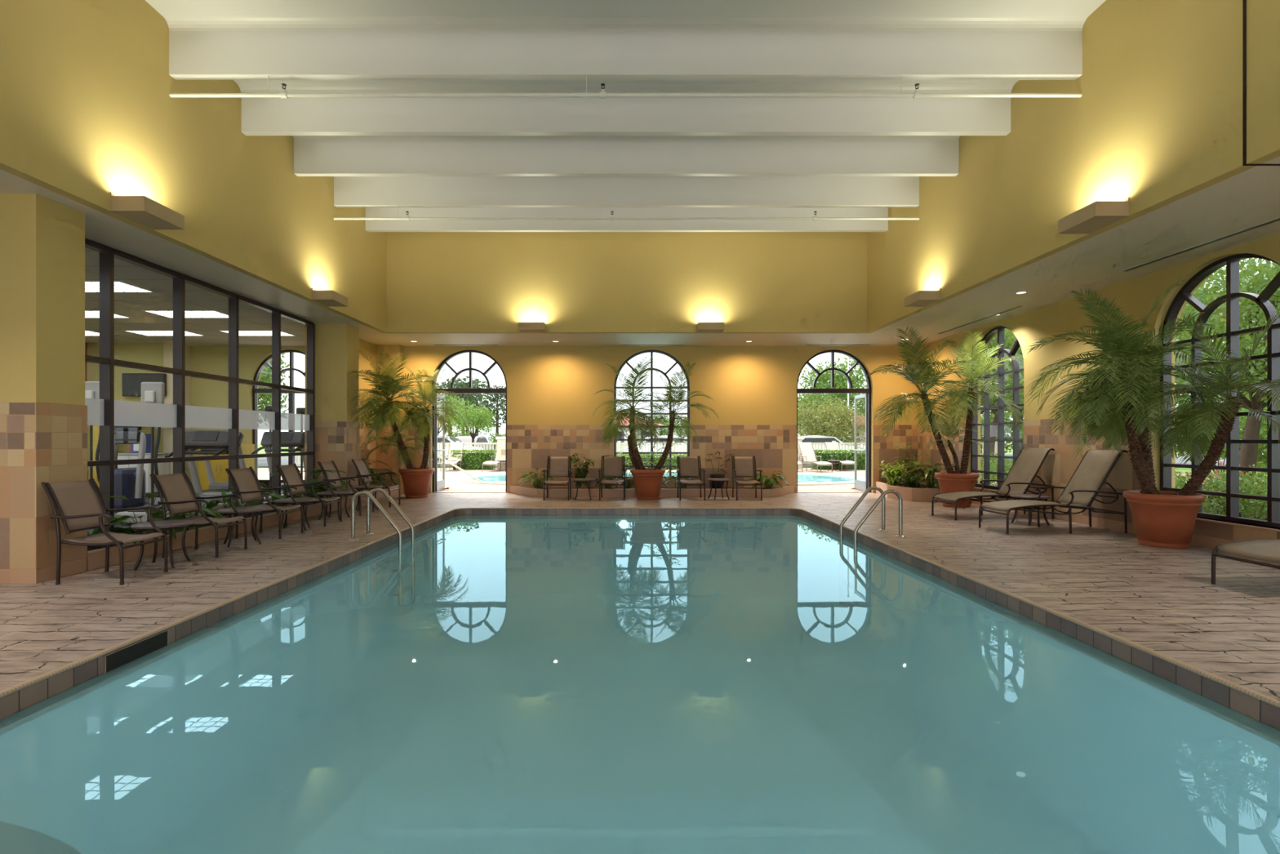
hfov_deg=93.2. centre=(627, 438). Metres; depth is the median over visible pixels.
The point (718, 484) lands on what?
tub
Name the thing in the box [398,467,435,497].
pot
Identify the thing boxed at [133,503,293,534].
baseboard
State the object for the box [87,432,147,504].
elliptical trainer
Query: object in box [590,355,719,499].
potted palm
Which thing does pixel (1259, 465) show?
shrub
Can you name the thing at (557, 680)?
swimming pool
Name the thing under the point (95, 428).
locker
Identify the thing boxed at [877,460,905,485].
leafy plant
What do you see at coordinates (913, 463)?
leafy plant
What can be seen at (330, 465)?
armchair
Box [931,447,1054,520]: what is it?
sun lounger
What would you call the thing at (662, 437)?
parked car
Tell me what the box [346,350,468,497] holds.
potted palm
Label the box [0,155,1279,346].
ceiling
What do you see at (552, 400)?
wall
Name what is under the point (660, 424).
building
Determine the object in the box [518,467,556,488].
leafy plant
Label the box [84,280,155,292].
ceiling light
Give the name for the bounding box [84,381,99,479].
elliptical trainer
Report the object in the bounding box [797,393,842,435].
broadleaf tree
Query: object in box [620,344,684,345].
ceiling vent
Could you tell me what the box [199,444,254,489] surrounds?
base cabinet
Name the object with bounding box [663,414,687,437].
tree
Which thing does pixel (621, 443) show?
fence panel
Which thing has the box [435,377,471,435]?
pine tree
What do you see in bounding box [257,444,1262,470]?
lawn
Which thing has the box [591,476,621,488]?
leafy plant
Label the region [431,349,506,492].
door
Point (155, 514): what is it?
leafy plant
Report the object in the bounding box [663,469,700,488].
leafy plant
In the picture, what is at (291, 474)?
armchair
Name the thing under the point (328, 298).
wall sconce
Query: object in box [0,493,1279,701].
floor
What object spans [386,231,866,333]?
wall
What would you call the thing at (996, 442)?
fence panel
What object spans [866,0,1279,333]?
wall
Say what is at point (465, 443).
fence panel
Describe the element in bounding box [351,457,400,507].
armchair
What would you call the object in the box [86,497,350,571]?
baseboard wall
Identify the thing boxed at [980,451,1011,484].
shrub
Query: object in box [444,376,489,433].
pine tree
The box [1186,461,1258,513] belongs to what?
flowering shrub
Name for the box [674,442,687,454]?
fence panel
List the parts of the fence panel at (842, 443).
rail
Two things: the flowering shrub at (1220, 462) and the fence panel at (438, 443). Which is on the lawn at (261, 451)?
the fence panel at (438, 443)
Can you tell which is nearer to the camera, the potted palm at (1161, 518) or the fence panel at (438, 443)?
the potted palm at (1161, 518)
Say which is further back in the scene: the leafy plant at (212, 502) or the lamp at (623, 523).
the lamp at (623, 523)
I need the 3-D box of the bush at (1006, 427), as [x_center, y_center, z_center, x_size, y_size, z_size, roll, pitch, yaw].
[20.462,-0.026,34.465,3.818,3.087,3.808,0,0,29]
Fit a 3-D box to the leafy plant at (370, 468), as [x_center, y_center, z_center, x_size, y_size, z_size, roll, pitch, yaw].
[-5.416,0.812,12.627,0.924,0.719,1.342,0,0,0]
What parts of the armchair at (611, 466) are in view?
leg, leg, rail, seat, backrest, rail, leg, leg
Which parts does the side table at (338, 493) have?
leg, leg, leg, leg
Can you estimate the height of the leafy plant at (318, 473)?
0.654 m
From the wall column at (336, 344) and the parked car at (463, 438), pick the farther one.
the parked car at (463, 438)
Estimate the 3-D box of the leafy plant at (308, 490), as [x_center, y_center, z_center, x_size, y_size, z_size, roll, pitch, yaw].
[-5.367,0.843,10.097,0.989,0.657,1.249,0,0,0]
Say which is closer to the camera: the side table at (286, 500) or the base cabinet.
the side table at (286, 500)
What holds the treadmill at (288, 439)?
on the floor
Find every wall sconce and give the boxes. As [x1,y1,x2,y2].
[110,191,184,229]
[311,288,347,306]
[518,322,546,332]
[696,322,724,332]
[904,288,940,306]
[1057,197,1129,233]
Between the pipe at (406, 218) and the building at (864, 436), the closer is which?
the pipe at (406, 218)
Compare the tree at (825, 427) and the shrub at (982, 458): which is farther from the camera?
the tree at (825, 427)
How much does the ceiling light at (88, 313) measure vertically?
0.014 m
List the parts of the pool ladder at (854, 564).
grab rail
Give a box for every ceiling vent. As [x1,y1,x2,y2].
[433,344,498,345]
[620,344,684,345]
[805,344,871,345]
[937,305,1024,333]
[1120,217,1279,271]
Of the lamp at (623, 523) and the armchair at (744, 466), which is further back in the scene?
the armchair at (744, 466)
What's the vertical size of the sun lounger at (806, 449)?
1.133 m
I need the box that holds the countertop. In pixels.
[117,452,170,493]
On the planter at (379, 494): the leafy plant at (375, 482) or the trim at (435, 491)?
the leafy plant at (375, 482)
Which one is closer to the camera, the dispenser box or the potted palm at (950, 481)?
the potted palm at (950, 481)
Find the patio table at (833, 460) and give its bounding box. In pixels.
[827,459,840,471]
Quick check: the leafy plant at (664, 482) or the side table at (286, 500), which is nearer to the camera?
the side table at (286, 500)
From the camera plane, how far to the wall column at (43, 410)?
5.39 m
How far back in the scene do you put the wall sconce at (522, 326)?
12.09 m
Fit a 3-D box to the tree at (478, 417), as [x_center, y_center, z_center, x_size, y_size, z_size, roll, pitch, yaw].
[-8.659,-0.316,33.445,2.829,3.708,2.788,0,0,0]
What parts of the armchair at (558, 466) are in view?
leg, leg, rail, seat, backrest, leg, rail, leg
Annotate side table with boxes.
[130,520,194,568]
[217,506,266,546]
[273,497,315,531]
[316,490,351,519]
[351,484,382,511]
[571,478,595,500]
[706,478,730,500]
[1009,493,1050,525]
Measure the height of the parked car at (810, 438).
1.470 m
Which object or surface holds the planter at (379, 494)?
on the floor
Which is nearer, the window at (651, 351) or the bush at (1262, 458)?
the window at (651, 351)
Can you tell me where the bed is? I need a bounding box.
[1203,501,1265,519]
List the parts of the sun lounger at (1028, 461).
rail, seat, rail, armrest, rail, backrest, armrest, rail, leg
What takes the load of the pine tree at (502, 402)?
on the lawn at (261, 451)
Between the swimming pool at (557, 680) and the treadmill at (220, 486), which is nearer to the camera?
the swimming pool at (557, 680)
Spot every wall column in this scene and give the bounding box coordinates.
[0,193,87,583]
[304,323,359,506]
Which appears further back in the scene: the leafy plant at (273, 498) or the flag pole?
the flag pole
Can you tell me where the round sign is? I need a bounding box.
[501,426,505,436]
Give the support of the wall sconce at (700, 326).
attached to the wall at (437, 282)
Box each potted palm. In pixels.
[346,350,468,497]
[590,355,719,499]
[865,326,1029,507]
[1024,277,1279,548]
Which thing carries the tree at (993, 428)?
on the lawn at (1184, 471)
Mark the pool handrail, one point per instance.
(438, 456)
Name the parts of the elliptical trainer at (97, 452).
swing arm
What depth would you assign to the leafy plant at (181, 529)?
7.66 m
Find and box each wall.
[0,0,387,333]
[84,342,87,381]
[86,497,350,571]
[87,342,163,479]
[163,342,190,479]
[190,346,918,493]
[359,338,376,490]
[375,344,404,493]
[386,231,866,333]
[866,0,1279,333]
[918,231,1279,548]
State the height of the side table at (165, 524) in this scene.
0.435 m
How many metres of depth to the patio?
18.92 m
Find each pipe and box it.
[168,75,1082,98]
[333,205,919,220]
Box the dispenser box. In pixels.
[128,434,151,453]
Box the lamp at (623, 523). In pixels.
[619,520,627,528]
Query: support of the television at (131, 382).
attached to the wall at (151, 353)
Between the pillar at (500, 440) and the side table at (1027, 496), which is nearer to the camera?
the side table at (1027, 496)
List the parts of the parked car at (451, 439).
car glass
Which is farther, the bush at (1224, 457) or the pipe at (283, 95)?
the bush at (1224, 457)
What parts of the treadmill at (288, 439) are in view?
handrail, deck frame, handrail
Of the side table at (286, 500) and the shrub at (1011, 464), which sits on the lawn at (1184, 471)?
the shrub at (1011, 464)
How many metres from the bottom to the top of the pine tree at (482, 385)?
8.062 m
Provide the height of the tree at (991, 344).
5.737 m
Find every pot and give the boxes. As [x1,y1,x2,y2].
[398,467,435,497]
[630,468,665,499]
[934,471,979,507]
[1122,489,1206,548]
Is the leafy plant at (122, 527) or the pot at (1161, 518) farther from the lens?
the pot at (1161, 518)
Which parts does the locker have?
locker door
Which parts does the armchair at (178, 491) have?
leg, rail, backrest, armrest, rail, leg, seat rail, leg, seat, armrest, leg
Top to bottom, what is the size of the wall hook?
0.114 m
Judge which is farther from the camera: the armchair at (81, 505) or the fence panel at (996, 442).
the fence panel at (996, 442)
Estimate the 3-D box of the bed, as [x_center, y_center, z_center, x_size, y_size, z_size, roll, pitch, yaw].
[9.838,1.410,3.750,5.324,0.160,19.500,0,0,0]
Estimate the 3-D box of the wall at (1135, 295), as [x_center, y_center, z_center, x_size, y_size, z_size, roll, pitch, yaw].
[7.001,-0.405,3.915,0.350,3.590,20.830,0,0,0]
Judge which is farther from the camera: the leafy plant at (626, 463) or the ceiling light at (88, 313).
the leafy plant at (626, 463)
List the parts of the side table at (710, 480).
leg, leg, leg, leg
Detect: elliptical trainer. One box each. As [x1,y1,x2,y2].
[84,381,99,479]
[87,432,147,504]
[114,426,164,515]
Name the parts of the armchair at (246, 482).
leg, rail, backrest, armrest, rail, leg, seat rail, leg, seat, armrest, leg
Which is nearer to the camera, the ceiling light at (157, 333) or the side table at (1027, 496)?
the side table at (1027, 496)
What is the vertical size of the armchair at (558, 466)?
0.907 m
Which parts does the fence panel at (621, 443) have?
rail, post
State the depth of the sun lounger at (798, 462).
23.23 m
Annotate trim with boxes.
[435,491,505,492]
[797,491,864,492]
[1242,0,1279,165]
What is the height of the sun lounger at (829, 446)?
1.133 m
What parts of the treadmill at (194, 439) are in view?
deck frame, handrail, motor, handrail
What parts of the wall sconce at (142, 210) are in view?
plate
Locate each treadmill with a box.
[115,430,246,523]
[149,431,245,503]
[247,431,304,505]
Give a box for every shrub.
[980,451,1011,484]
[980,457,1013,485]
[1175,470,1266,519]
[1175,471,1222,510]
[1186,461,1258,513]
[1239,462,1266,512]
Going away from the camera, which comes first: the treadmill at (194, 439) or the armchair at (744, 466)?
the treadmill at (194, 439)
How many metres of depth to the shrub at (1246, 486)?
8.52 m
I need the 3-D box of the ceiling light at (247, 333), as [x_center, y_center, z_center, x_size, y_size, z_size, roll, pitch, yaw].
[-7.650,-2.173,12.500,1.240,0.014,0.630,0,0,0]
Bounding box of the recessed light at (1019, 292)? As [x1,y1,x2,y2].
[1013,291,1028,294]
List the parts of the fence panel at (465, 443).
rail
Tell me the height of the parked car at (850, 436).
1.470 m
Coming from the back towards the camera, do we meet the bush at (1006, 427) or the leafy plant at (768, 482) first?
the bush at (1006, 427)
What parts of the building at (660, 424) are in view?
pane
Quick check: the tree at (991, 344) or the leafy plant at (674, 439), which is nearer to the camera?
the leafy plant at (674, 439)
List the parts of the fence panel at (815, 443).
rail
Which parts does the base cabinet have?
door, door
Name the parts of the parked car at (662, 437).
car glass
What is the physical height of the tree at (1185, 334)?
6.884 m
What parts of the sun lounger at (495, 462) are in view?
seat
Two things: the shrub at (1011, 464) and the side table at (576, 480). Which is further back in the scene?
the shrub at (1011, 464)
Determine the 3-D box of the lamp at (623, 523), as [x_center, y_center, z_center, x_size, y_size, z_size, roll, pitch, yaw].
[-0.080,1.590,11.190,0.160,0.160,0.030,0,0,0]
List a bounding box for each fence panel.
[296,451,303,464]
[437,440,459,464]
[462,442,497,464]
[616,440,620,456]
[620,440,674,457]
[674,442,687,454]
[802,440,835,464]
[838,442,865,453]
[980,441,997,462]
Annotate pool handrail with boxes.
[437,454,482,482]
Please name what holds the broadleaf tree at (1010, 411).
on the lawn at (261, 451)
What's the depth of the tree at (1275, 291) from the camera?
12.43 m
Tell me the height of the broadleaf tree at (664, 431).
4.469 m
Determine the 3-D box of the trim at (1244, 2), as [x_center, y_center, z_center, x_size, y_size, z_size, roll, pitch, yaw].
[5.891,-3.338,4.812,1.970,2.324,0.025,0,0,0]
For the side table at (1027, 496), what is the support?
on the floor
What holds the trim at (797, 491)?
attached to the wall at (552, 400)
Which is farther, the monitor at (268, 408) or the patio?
the patio
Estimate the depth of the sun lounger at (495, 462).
23.68 m
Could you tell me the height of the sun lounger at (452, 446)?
1.133 m
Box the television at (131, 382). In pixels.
[122,373,166,395]
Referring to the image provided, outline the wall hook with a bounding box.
[1098,441,1102,449]
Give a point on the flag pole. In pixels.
(847, 357)
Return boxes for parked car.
[437,435,485,457]
[455,435,494,453]
[624,435,687,457]
[800,435,864,462]
[842,435,865,448]
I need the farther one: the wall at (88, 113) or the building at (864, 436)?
the building at (864, 436)
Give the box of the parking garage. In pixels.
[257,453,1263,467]
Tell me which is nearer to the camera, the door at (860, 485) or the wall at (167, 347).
the wall at (167, 347)
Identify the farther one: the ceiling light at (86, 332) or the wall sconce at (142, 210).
the ceiling light at (86, 332)
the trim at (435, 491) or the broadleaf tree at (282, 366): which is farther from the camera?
the broadleaf tree at (282, 366)
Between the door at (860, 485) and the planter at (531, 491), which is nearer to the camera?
the planter at (531, 491)
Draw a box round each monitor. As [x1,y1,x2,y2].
[141,382,164,506]
[265,405,271,486]
[296,407,305,477]
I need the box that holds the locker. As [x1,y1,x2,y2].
[88,425,121,488]
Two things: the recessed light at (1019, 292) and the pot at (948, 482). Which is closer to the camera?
the recessed light at (1019, 292)
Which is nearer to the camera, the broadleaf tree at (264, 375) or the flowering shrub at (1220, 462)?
the flowering shrub at (1220, 462)
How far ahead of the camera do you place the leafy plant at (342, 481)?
10.80 m
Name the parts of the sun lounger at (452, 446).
seat, backrest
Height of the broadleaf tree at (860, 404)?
6.126 m
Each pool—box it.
[0,507,1279,853]
[456,471,865,485]
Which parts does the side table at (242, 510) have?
leg, leg, leg, leg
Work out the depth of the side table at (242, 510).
7.37 m
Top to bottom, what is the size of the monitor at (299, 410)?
1.930 m
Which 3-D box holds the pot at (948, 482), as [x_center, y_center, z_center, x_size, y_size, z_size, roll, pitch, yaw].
[6.250,0.972,11.500,0.754,0.636,0.754,0,0,0]
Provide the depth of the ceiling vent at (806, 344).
14.06 m
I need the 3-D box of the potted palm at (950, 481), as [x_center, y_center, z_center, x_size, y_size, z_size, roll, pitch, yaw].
[5.829,-0.365,11.212,2.744,3.311,2.261,0,0,32]
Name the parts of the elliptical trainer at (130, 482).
swing arm, frame, swing arm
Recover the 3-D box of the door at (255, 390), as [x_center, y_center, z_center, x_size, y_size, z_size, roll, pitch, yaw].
[-8.050,-0.412,14.465,1.800,3.405,0.110,0,0,0]
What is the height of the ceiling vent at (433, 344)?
0.008 m
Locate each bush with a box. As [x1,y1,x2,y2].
[448,431,470,436]
[486,432,503,451]
[980,411,1022,453]
[1175,390,1266,475]
[1212,406,1266,467]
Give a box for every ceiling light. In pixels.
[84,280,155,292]
[84,310,132,318]
[84,330,99,336]
[124,330,204,336]
[142,310,228,318]
[219,330,294,336]
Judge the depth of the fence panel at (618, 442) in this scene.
26.93 m
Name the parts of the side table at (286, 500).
leg, leg, leg, leg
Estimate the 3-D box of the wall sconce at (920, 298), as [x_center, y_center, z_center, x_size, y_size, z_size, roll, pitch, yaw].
[4.745,-2.269,9.760,0.330,0.178,0.520,0,0,0]
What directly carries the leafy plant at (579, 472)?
on the planter at (531, 491)
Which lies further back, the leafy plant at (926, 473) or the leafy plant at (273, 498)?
the leafy plant at (926, 473)
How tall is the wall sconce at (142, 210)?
0.178 m
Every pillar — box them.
[495,436,505,470]
[797,436,803,468]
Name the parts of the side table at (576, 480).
leg, leg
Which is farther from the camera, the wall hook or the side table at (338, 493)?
the side table at (338, 493)
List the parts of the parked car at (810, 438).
car glass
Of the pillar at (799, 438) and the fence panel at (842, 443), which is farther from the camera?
the fence panel at (842, 443)
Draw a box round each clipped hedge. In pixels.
[449,448,497,469]
[616,453,687,469]
[812,448,865,469]
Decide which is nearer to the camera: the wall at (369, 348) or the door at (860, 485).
the wall at (369, 348)
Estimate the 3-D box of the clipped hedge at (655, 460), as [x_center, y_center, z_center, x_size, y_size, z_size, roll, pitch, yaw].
[0.608,0.964,25.294,7.270,0.676,0.843,0,0,0]
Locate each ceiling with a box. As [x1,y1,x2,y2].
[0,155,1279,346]
[145,0,1106,231]
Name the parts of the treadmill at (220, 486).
deck frame, motor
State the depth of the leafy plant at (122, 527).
6.39 m
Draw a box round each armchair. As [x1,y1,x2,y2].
[40,478,168,585]
[150,471,247,558]
[225,466,303,538]
[275,462,342,526]
[317,460,373,515]
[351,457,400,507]
[542,455,571,500]
[598,455,626,500]
[675,455,706,500]
[731,455,762,500]
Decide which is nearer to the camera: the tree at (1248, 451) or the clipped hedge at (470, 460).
the tree at (1248, 451)
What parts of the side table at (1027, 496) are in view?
leg, leg, leg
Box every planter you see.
[360,487,399,501]
[510,485,794,497]
[875,481,941,502]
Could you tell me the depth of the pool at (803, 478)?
18.63 m
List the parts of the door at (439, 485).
frame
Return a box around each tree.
[257,353,289,413]
[257,361,284,410]
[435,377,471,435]
[437,387,468,460]
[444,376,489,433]
[446,399,496,446]
[464,380,496,435]
[480,384,505,441]
[649,414,675,435]
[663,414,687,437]
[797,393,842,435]
[797,397,865,447]
[798,357,866,413]
[853,385,866,432]
[980,328,1023,415]
[980,328,1023,452]
[980,328,1023,466]
[991,287,1223,403]
[992,309,1217,415]
[995,399,1023,421]
[1175,257,1279,489]
[1175,286,1249,408]
[1206,263,1279,382]
[1253,291,1279,337]
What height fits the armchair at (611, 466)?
0.907 m
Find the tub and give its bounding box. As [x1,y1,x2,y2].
[710,473,724,488]
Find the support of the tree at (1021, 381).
on the lawn at (1184, 471)
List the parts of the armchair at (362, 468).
leg, rail, backrest, rail, armrest, armrest, seat, leg, leg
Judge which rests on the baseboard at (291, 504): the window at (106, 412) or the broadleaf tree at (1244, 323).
the window at (106, 412)
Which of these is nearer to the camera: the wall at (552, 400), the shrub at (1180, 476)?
the shrub at (1180, 476)
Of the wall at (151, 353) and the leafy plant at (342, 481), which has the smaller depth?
the leafy plant at (342, 481)
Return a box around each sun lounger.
[440,442,464,471]
[482,450,505,465]
[797,442,832,472]
[797,461,802,471]
[824,442,854,470]
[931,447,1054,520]
[978,448,1128,533]
[1211,538,1279,584]
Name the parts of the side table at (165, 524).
leg, leg, leg, leg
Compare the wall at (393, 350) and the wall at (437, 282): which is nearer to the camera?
the wall at (437, 282)
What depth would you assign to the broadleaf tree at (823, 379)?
68.16 m
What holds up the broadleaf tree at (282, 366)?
on the lawn at (261, 451)
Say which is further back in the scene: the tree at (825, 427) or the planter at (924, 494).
the tree at (825, 427)
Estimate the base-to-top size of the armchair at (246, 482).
0.907 m
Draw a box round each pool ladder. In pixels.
[347,488,414,622]
[839,485,906,617]
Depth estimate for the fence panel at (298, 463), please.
26.98 m
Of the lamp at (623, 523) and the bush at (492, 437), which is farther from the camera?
the bush at (492, 437)
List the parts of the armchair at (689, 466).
leg, rail, leg, backrest, seat, rail, leg, leg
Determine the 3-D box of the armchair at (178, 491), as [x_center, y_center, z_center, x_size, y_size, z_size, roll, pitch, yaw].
[-4.802,0.837,6.789,0.739,0.907,0.595,0,0,-1]
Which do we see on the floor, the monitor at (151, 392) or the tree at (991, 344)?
the monitor at (151, 392)
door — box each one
[252,349,305,488]
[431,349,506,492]
[796,349,871,492]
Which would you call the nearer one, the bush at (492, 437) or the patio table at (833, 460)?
the patio table at (833, 460)
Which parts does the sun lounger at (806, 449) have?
backrest, seat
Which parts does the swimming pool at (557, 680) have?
skimmer frame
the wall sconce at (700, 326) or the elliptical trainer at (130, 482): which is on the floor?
the elliptical trainer at (130, 482)
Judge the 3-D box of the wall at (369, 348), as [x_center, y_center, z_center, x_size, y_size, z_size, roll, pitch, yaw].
[-5.984,-0.395,13.110,0.232,3.570,2.420,0,0,0]
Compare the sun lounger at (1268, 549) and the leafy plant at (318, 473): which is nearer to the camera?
the sun lounger at (1268, 549)
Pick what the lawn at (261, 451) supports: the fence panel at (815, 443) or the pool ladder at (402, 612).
the fence panel at (815, 443)
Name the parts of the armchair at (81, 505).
leg, rail, backrest, armrest, seat rail, rail, leg, leg, seat, armrest, leg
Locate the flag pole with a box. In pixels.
[847,356,848,436]
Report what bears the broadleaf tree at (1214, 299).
on the lawn at (261, 451)
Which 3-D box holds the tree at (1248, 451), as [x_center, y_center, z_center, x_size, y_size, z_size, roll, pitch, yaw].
[12.605,-1.314,12.485,5.040,5.737,4.981,0,0,-27]
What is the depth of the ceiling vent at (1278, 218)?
6.77 m
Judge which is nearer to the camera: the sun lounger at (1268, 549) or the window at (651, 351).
the sun lounger at (1268, 549)
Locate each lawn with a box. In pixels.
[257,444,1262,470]
[1175,470,1265,502]
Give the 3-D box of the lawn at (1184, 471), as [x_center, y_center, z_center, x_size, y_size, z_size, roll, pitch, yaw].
[58.588,1.497,-11.800,102.824,0.185,76.400,0,0,0]
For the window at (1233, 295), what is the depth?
7.01 m
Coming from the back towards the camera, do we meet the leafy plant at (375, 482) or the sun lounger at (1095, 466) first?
the leafy plant at (375, 482)
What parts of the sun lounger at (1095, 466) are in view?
rail, seat, leg, rail, armrest, leg, rail, rail, leg, backrest, armrest, rail, rail, leg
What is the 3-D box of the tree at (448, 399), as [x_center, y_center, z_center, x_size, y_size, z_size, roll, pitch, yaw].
[-11.208,-0.699,35.962,3.414,4.541,3.464,0,0,-25]
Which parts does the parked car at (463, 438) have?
car glass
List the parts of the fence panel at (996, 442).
post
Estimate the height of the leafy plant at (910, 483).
0.445 m
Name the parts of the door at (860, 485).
frame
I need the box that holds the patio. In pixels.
[257,467,1265,491]
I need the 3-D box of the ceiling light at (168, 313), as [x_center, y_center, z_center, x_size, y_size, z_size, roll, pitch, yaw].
[-7.650,-2.173,10.600,1.240,0.014,0.630,0,0,0]
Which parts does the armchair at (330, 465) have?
leg, rail, backrest, leg, rail, armrest, armrest, leg, leg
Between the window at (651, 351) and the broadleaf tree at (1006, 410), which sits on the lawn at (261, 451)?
the broadleaf tree at (1006, 410)
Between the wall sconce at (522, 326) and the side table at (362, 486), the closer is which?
the side table at (362, 486)
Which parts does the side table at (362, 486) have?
leg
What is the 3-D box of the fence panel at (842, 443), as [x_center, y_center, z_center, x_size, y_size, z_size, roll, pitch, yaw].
[10.435,0.700,27.000,2.470,1.180,0.140,0,0,0]
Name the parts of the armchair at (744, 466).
leg, leg, backrest, seat, rail, leg, leg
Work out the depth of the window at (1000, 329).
11.38 m
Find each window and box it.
[84,238,315,535]
[613,349,689,478]
[970,325,1023,488]
[1160,253,1279,528]
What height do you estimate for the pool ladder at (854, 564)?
1.674 m
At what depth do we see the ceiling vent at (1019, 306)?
10.99 m
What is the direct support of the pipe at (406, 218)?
hanging from the ceiling at (424, 157)
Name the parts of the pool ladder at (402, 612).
grab rail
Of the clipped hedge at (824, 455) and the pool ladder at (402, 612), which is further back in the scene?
the clipped hedge at (824, 455)
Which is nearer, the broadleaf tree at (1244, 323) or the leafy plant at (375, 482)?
the leafy plant at (375, 482)
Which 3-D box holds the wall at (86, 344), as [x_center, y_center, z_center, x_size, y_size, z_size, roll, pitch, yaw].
[-12.475,-0.445,6.400,0.250,3.470,14.800,0,0,0]
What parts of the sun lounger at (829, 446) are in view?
backrest, seat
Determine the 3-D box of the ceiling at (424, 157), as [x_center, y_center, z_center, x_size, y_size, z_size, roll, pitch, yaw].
[-0.025,-4.265,4.210,10.070,0.670,16.620,0,0,0]
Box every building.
[616,411,663,452]
[815,413,865,444]
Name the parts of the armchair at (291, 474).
leg, rail, backrest, rail, leg, armrest, seat rail, leg, seat, armrest, leg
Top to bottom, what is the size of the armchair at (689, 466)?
0.907 m
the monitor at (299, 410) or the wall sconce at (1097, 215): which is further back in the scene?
the monitor at (299, 410)
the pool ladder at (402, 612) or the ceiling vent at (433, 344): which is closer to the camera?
the pool ladder at (402, 612)
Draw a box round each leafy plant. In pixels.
[87,521,144,549]
[88,492,221,539]
[168,505,235,532]
[198,482,284,516]
[257,489,306,512]
[270,469,337,505]
[299,467,350,504]
[306,480,353,499]
[360,459,393,490]
[371,469,403,489]
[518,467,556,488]
[570,453,594,488]
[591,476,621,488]
[602,452,656,488]
[627,473,671,486]
[641,437,681,468]
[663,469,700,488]
[703,450,734,474]
[748,471,787,488]
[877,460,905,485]
[880,444,938,482]
[894,471,931,488]
[899,462,960,491]
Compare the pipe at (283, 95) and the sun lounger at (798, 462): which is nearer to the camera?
the pipe at (283, 95)

